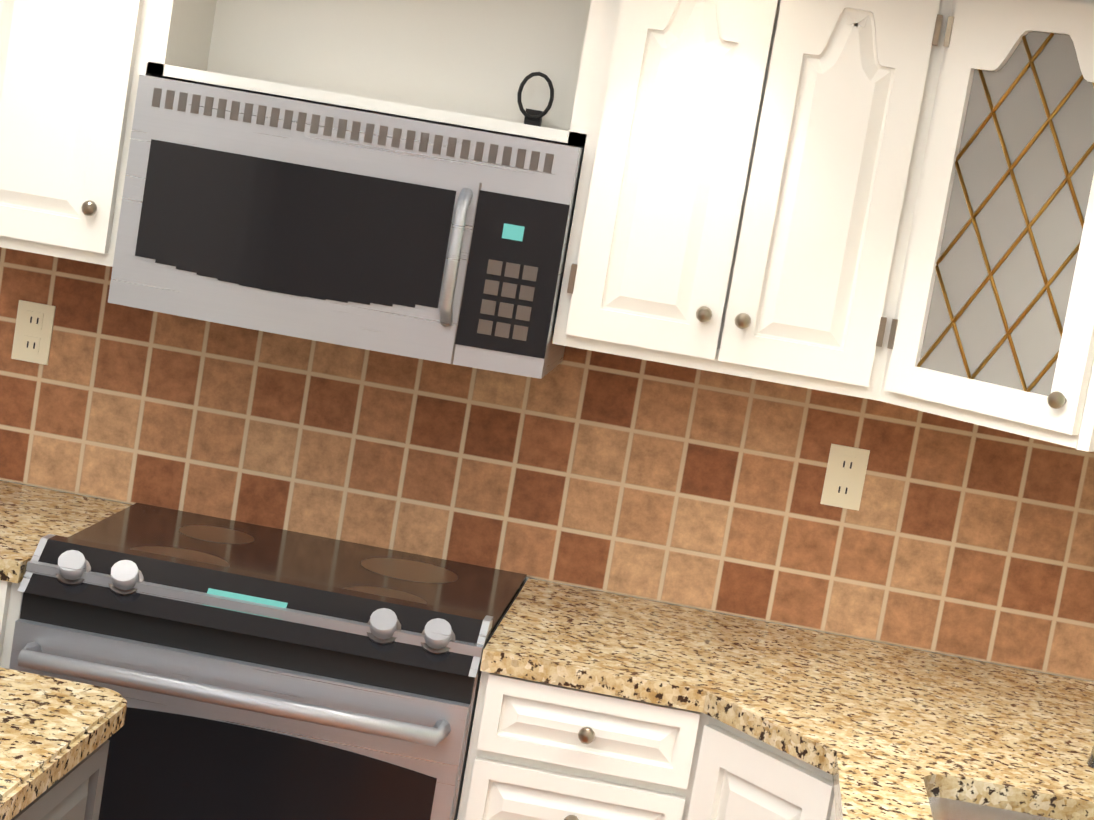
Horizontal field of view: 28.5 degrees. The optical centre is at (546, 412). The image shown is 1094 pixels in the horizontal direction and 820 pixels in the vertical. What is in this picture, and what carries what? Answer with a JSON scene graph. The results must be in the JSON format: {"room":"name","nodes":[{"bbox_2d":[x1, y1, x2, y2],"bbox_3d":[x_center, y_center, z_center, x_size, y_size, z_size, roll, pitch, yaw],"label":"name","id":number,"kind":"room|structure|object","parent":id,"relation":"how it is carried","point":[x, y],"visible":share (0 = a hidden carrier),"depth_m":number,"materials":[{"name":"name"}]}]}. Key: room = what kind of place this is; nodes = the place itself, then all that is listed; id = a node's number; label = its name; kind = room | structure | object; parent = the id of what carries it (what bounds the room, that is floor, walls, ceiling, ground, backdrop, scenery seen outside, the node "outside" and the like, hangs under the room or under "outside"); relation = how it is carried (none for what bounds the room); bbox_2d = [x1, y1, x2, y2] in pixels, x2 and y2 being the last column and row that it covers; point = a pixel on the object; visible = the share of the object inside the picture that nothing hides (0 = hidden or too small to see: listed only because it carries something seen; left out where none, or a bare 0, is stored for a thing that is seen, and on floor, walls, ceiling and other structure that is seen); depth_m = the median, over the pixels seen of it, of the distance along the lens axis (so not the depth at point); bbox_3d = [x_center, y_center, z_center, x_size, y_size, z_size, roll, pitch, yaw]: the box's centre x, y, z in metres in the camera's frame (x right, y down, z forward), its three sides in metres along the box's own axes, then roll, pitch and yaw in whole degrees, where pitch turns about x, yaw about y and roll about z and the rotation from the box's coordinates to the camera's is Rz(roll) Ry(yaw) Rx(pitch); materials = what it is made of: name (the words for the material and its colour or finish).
{"room":"kitchen","nodes":[
{"label":"kitchen","id":0,"kind":"room"},
{"bbox_2d":[0,82,1093,681],"bbox_3d":[-0.407,-0.052,4.153,3.700,2.390,0.158,10,7,5],"label":"wall","id":1,"kind":"structure","parent":0,"point":[652,480],"depth_m":4.04,"materials":[{"name":"brown tile"}]},
{"bbox_2d":[11,300,55,364],"bbox_3d":[-0.983,-0.154,4.120,0.072,0.114,0.007,10,7,5],"label":"electrical outlet","id":2,"kind":"object","parent":1,"relation":"attached to","point":[33,332],"visible":1,"depth_m":4.12,"materials":[{"name":"beige plastic"}]},
{"bbox_2d":[0,0,235,266],"bbox_3d":[-0.828,-0.647,3.883,0.374,0.706,0.350,10,7,5],"label":"upper cabinet","id":3,"kind":"object","parent":1,"relation":"attached to","point":[70,70],"depth_m":3.73,"materials":[{"name":"white wood"}]},
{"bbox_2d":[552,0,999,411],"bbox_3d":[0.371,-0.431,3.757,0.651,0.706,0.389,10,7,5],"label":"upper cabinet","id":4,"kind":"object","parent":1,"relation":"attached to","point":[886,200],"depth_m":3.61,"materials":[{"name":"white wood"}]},
{"bbox_2d":[108,74,583,378],"bbox_3d":[-0.337,-0.334,3.811,0.764,0.395,0.435,10,7,5],"label":"microwave","id":5,"kind":"object","parent":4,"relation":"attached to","point":[369,231],"visible":1,"depth_m":3.64,"materials":[{"name":"silver metal"}]},
{"bbox_2d":[820,444,869,510],"bbox_3d":[0.552,0.119,3.984,0.072,0.114,0.007,10,7,5],"label":"electrical outlet","id":6,"kind":"object","parent":1,"relation":"attached to","point":[844,480],"visible":1,"depth_m":3.98,"materials":[{"name":"beige plastic"}]},
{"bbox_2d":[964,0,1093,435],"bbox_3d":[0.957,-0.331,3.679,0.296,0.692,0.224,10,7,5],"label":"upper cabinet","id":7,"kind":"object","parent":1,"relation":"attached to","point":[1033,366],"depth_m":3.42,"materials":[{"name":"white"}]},
{"bbox_3d":[-2.109,1.019,3.495,6.550,0.100,10.050,10,7,5],"label":"floor","id":8,"kind":"structure","parent":0,"visible":0},
{"bbox_2d":[0,572,25,668],"bbox_3d":[-1.090,0.639,3.908,0.384,0.875,0.630,10,7,5],"label":"base cabinet","id":9,"kind":"object","parent":8,"relation":"on","point":[10,598],"depth_m":3.55,"materials":[{"name":"white wood"}]},
{"bbox_2d":[0,480,131,575],"bbox_3d":[-1.017,0.194,3.845,0.384,0.035,0.631,10,7,5],"label":"countertop","id":10,"kind":"structure","parent":9,"relation":"on","point":[28,514],"depth_m":3.91,"materials":[{"name":"beige stone"}]},
{"bbox_2d":[0,715,124,819],"bbox_3d":[-1.163,0.833,2.269,0.985,0.875,1.372,10,7,5],"label":"kitchen island","id":11,"kind":"object","parent":8,"relation":"on","point":[75,791],"depth_m":2.72,"materials":[{"name":"grey"}]},
{"bbox_2d":[0,667,126,818],"bbox_3d":[-1.117,0.381,2.226,0.995,0.035,1.430,10,7,5],"label":"island countertop","id":12,"kind":"structure","parent":11,"relation":"on","point":[46,722],"depth_m":2.70,"materials":[{"name":"beige stone"}]},
{"bbox_2d":[9,503,526,819],"bbox_3d":[-0.523,0.713,3.805,0.764,0.940,0.708,10,7,5],"label":"range","id":13,"kind":"object","parent":8,"relation":"on","point":[247,671],"visible":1,"depth_m":3.50,"materials":[{"name":"silver metal"}]},
{"bbox_2d":[457,584,1093,819],"bbox_3d":[0.459,0.932,3.629,1.262,0.875,0.915,10,7,5],"label":"base cabinet","id":14,"kind":"object","parent":8,"relation":"on","point":[592,704],"depth_m":3.46,"materials":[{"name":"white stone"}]},
{"bbox_2d":[892,768,1093,819],"bbox_3d":[0.670,0.705,2.822,0.420,0.187,0.740,10,7,5],"label":"sink","id":15,"kind":"object","parent":14,"relation":"in","point":[921,797],"depth_m":3.15,"materials":[{"name":"beige stone"}]},
{"bbox_2d":[1087,746,1093,767],"bbox_3d":[0.856,0.417,2.745,0.303,0.411,0.111,10,7,5],"label":"faucet","id":16,"kind":"object","parent":14,"relation":"on","point":[1090,761],"visible":1,"depth_m":2.78,"materials":[{"name":"silver metal"}]},
{"bbox_2d":[796,772,899,819],"bbox_3d":[0.659,1.040,3.035,0.729,0.875,0.471,10,7,5],"label":"base cabinet","id":17,"kind":"object","parent":8,"relation":"on","point":[821,797],"depth_m":3.01,"materials":[{"name":"white"}]}
]}

